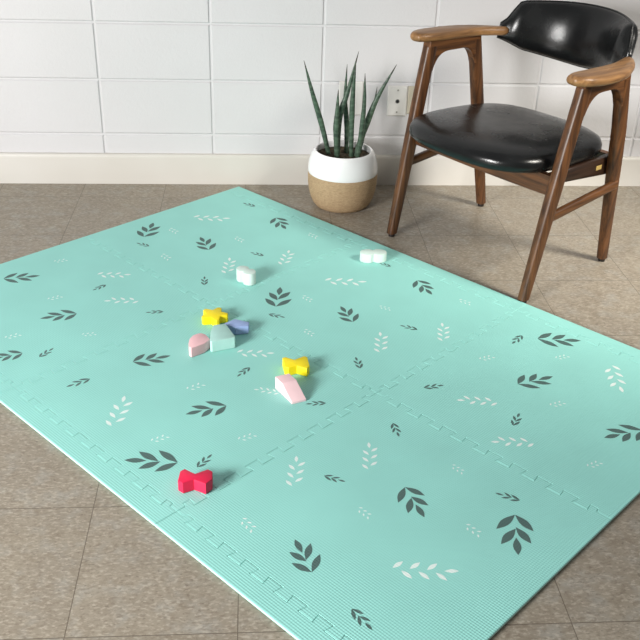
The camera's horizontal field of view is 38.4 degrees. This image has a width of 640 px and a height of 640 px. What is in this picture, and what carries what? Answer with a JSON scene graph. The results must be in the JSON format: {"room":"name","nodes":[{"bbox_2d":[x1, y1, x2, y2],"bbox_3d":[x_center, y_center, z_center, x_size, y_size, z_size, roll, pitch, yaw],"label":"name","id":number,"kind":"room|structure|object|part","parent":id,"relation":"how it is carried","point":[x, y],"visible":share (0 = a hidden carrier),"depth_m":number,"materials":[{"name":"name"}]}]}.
{"room":"children's room","nodes":[
{"label":"children's room","id":0,"kind":"room"},
{"bbox_2d":[0,183,639,639],"bbox_3d":[0.213,1.410,0.153,10.000,0.001,8.100,0,29,-4],"label":"floor","id":1,"kind":"structure","parent":0,"point":[77,562],"depth_m":1.97,"materials":[{"name":"tile"}]},
{"bbox_2d":[0,187,639,639],"bbox_3d":[-0.089,0.072,2.497,1.938,0.009,1.377,26,38,36],"label":"play mat","id":2,"kind":"object","parent":1,"relation":"on","point":[455,442],"visible":0.99,"depth_m":2.23,"materials":[{"name":"green plastic"}]},
{"bbox_2d":[178,469,212,493],"bbox_3d":[-0.266,0.345,1.963,0.072,0.030,0.052,0,29,-4],"label":"block","id":3,"kind":"object","parent":2,"relation":"on","point":[188,481],"visible":1,"depth_m":1.95,"materials":[{"name":"red paint"}]},
{"bbox_2d":[189,333,209,356],"bbox_3d":[-0.329,0.066,2.454,0.070,0.030,0.055,-21,36,-34],"label":"block","id":4,"kind":"object","parent":2,"relation":"on","point":[199,343],"visible":1,"depth_m":2.44,"materials":[{"name":"pink paint"}]},
{"bbox_2d":[202,307,227,324],"bbox_3d":[-0.296,-0.007,2.591,0.073,0.025,0.074,0,29,-4],"label":"block","id":5,"kind":"object","parent":2,"relation":"on","point":[216,316],"visible":0.92,"depth_m":2.58,"materials":[{"name":"yellow paint"}]},
{"bbox_2d":[210,324,234,351],"bbox_3d":[-0.275,0.048,2.486,0.070,0.034,0.084,-11,32,-21],"label":"block","id":6,"kind":"object","parent":2,"relation":"on","point":[221,336],"visible":1,"depth_m":2.46,"materials":[{"name":"green paint"}]},
{"bbox_2d":[224,319,248,334],"bbox_3d":[-0.230,0.021,2.546,0.068,0.025,0.043,12,31,17],"label":"block","id":7,"kind":"object","parent":2,"relation":"on","point":[237,327],"visible":0.92,"depth_m":2.53,"materials":[{"name":"paint"}]},
{"bbox_2d":[236,266,255,285],"bbox_3d":[-0.226,-0.135,2.807,0.068,0.040,0.040,25,37,35],"label":"block","id":8,"kind":"object","parent":2,"relation":"on","point":[244,275],"visible":1,"depth_m":2.79,"materials":[{"name":"white paint"}]},
{"bbox_2d":[275,374,305,403],"bbox_3d":[-0.073,0.171,2.279,0.038,0.035,0.087,-16,34,-29],"label":"block","id":9,"kind":"object","parent":2,"relation":"on","point":[286,384],"visible":1,"depth_m":2.27,"materials":[{"name":"pink paint"}]},
{"bbox_2d":[282,356,309,376],"bbox_3d":[-0.062,0.120,2.378,0.069,0.026,0.062,0,29,-4],"label":"block","id":10,"kind":"object","parent":2,"relation":"on","point":[300,366],"visible":0.96,"depth_m":2.36,"materials":[{"name":"yellow paint"}]},
{"bbox_2d":[360,249,386,262],"bbox_3d":[0.172,-0.206,2.967,0.086,0.030,0.047,0,29,-4],"label":"block","id":11,"kind":"object","parent":2,"relation":"on","point":[367,255],"visible":1,"depth_m":2.95,"materials":[{"name":"white paint"}]},
{"bbox_2d":[304,52,396,212],"bbox_3d":[0.087,-0.675,3.275,0.255,0.557,0.255,23,36,32],"label":"potted plant","id":12,"kind":"object","parent":1,"relation":"on","point":[342,174],"visible":1,"depth_m":3.26,"materials":[{"name":"green plant"}]},
{"bbox_3d":[0.081,-0.489,3.380,0.254,0.131,0.254,0,29,-4],"label":"pot","id":13,"kind":"part","parent":12,"relation":"part of","materials":[{"name":"beige ceramic"}]},
{"bbox_3d":[0.084,-0.580,3.329,0.255,0.082,0.255,0,29,-4],"label":"pot","id":14,"kind":"part","parent":12,"relation":"part of","materials":[{"name":"white ceramic"}]},
{"bbox_2d":[387,0,637,302],"bbox_3d":[0.637,-0.580,2.938,0.681,0.756,0.718,-20,36,-34],"label":"armchair","id":15,"kind":"object","parent":1,"relation":"on","point":[517,145],"visible":1,"depth_m":2.83,"materials":[{"name":"brown wood"}]},
{"bbox_3d":[0.300,-0.589,3.049,0.154,0.618,0.038,-20,36,-34],"label":"leg","id":16,"kind":"part","parent":15,"relation":"part of","materials":[{"name":"brown wood"}]},
{"bbox_3d":[0.444,-0.939,2.994,0.377,0.034,0.100,-15,34,-27],"label":"armrest","id":17,"kind":"part","parent":15,"relation":"part of","materials":[{"name":"brown wood"}]},
{"bbox_3d":[0.556,-0.684,3.234,0.178,0.618,0.037,-20,36,-34],"label":"leg","id":18,"kind":"part","parent":15,"relation":"part of","materials":[{"name":"brown wood"}]},
{"bbox_3d":[0.494,-0.500,2.852,0.022,0.064,0.570,-20,36,-34],"label":"seat rail","id":19,"kind":"part","parent":15,"relation":"part of","materials":[{"name":"brown wood"}]},
{"bbox_3d":[0.578,-0.585,2.880,0.526,0.075,0.536,-20,36,-34],"label":"seat","id":20,"kind":"part","parent":15,"relation":"part of","materials":[{"name":"black leather"}]},
{"bbox_3d":[0.673,-0.356,2.658,0.176,0.618,0.040,-20,36,-34],"label":"leg","id":21,"kind":"part","parent":15,"relation":"part of","materials":[{"name":"brown wood"}]},
{"bbox_3d":[0.824,-0.903,2.949,0.194,0.185,0.518,-20,36,-34],"label":"backrest","id":22,"kind":"part","parent":15,"relation":"part of","materials":[{"name":"black leather"}]},
{"bbox_3d":[0.775,-0.441,2.759,0.310,0.062,0.022,-20,36,-34],"label":"seat rail","id":23,"kind":"part","parent":15,"relation":"part of","materials":[{"name":"brown wood"}]},
{"bbox_3d":[0.734,-0.592,3.022,0.022,0.057,0.570,-20,36,-34],"label":"seat rail","id":24,"kind":"part","parent":15,"relation":"part of","materials":[{"name":"brown wood"}]},
{"bbox_3d":[0.822,-0.698,2.590,0.100,0.034,0.377,26,37,36],"label":"armrest","id":25,"kind":"part","parent":15,"relation":"part of","materials":[{"name":"brown wood"}]},
{"bbox_3d":[0.904,-0.449,2.837,0.045,0.618,0.172,23,36,32],"label":"leg","id":26,"kind":"part","parent":15,"relation":"part of","materials":[{"name":"brown wood"}]},
{"bbox_2d":[0,0,639,155],"bbox_3d":[0.038,-1.680,2.941,9.754,2.632,0.004,0,29,-4],"label":"wall","id":27,"kind":"structure","parent":0,"point":[77,76],"depth_m":3.36,"materials":[{"name":"white tile"}]},
{"bbox_2d":[0,152,639,185],"bbox_3d":[-0.037,-0.581,3.548,10.000,0.119,0.014,0,29,-4],"label":"baseboard","id":28,"kind":"structure","parent":27,"relation":"attached to","point":[15,167],"depth_m":3.51,"materials":[{"name":"beige paint"}]},
{"bbox_2d":[339,81,363,114],"bbox_3d":[0.115,-0.826,3.424,0.092,0.127,0.007,0,29,-4],"label":"wall plate","id":29,"kind":"object","parent":27,"relation":"attached to","point":[359,85],"visible":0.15,"depth_m":3.42,"materials":[{"name":"white plastic"}]},
{"bbox_2d":[386,85,407,115],"bbox_3d":[0.289,-0.819,3.439,0.074,0.115,0.010,0,29,-4],"label":"wall plate","id":30,"kind":"object","parent":27,"relation":"attached to","point":[397,95],"visible":1,"depth_m":3.44,"materials":[{"name":"white plastic"}]},
{"bbox_2d":[406,86,414,113],"bbox_3d":[0.350,-0.824,3.442,0.044,0.105,0.007,0,29,-4],"label":"wall plate","id":31,"kind":"object","parent":27,"relation":"attached to","point":[410,88],"visible":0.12,"depth_m":3.43,"materials":[{"name":"beige plastic"}]}
]}

